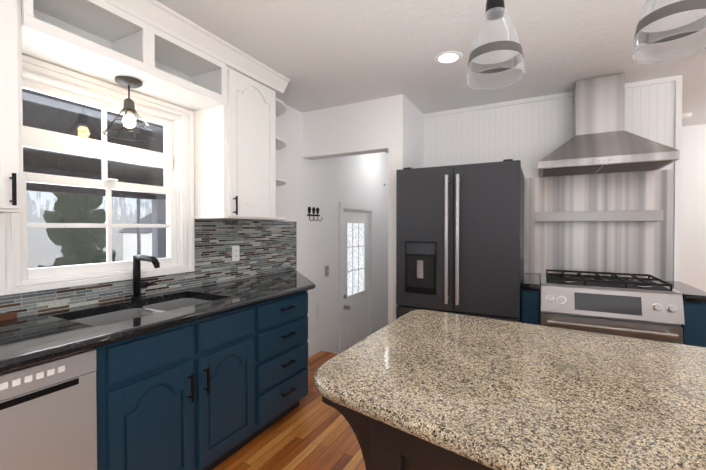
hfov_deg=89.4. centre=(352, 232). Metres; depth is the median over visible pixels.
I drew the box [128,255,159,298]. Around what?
faucet
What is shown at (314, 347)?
baseboard
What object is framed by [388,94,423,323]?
wall
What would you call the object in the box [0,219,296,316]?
tile backsplash
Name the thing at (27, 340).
countertop
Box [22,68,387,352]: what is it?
wall
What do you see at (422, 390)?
kitchen island
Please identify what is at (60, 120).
porch
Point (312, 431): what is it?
floor
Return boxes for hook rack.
[307,207,321,220]
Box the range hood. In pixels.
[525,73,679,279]
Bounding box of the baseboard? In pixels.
[308,337,321,357]
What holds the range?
on the floor
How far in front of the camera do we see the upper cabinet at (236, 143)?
2.35 m
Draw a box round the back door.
[339,202,373,352]
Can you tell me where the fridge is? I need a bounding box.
[396,159,524,322]
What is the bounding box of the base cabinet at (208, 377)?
[176,291,307,454]
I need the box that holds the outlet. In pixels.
[232,246,239,260]
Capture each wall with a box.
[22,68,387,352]
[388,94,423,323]
[424,75,681,324]
[680,124,705,291]
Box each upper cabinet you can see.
[0,0,31,212]
[188,44,279,219]
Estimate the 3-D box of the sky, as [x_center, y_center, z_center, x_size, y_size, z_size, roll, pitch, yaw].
[-11.826,-2.533,7.346,0.001,10.500,30.000,0,1,28]
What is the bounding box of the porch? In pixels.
[22,88,165,257]
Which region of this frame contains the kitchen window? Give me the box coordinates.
[0,54,194,295]
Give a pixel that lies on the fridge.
(460, 239)
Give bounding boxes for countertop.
[0,271,314,372]
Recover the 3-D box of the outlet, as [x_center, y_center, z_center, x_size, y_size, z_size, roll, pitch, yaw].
[-0.897,0.163,2.734,0.006,0.114,0.070,0,1,28]
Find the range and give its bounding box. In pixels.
[541,269,684,343]
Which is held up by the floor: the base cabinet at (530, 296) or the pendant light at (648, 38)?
the base cabinet at (530, 296)
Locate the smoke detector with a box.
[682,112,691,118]
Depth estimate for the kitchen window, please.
1.94 m
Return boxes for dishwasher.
[0,348,96,469]
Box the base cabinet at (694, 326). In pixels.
[658,281,705,347]
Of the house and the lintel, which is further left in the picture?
the house
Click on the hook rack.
(313, 211)
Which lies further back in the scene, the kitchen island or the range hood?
the range hood
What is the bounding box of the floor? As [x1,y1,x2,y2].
[212,351,365,469]
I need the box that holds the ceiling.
[156,0,705,153]
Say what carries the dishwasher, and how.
on the floor
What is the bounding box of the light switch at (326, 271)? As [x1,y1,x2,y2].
[325,266,328,276]
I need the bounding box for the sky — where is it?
[26,191,151,268]
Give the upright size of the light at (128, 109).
0.292 m
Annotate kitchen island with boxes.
[314,310,705,469]
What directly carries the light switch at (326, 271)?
attached to the wall at (325, 186)
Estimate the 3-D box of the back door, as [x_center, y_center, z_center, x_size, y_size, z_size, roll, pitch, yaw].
[0.033,0.690,4.586,0.185,2.103,0.940,0,1,28]
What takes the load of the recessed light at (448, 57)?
in the ceiling
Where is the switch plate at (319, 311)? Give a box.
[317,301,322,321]
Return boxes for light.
[102,76,154,140]
[434,51,462,63]
[465,0,525,89]
[631,0,705,62]
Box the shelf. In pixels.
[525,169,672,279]
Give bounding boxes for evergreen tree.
[37,193,140,267]
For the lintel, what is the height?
0.440 m
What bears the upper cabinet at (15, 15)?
attached to the wall at (325, 186)
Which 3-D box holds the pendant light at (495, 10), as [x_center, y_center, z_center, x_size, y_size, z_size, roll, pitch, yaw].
[0.512,-0.847,1.286,0.202,0.591,0.202,0,1,28]
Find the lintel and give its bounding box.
[302,97,388,159]
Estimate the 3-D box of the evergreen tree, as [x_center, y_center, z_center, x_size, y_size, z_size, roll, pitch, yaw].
[-8.104,-1.300,10.629,5.394,7.053,3.632,0,1,28]
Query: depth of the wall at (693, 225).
3.94 m
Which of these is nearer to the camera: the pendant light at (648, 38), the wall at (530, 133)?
the pendant light at (648, 38)
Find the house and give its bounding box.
[119,213,151,260]
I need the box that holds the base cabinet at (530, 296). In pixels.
[521,273,540,324]
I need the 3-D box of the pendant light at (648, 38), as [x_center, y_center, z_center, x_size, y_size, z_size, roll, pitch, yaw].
[0.959,-0.844,1.062,0.202,0.591,0.202,0,1,28]
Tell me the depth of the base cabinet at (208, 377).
2.04 m
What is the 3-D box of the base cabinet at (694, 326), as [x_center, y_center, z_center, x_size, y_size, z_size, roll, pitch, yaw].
[2.208,0.825,2.405,0.146,0.909,0.673,0,1,28]

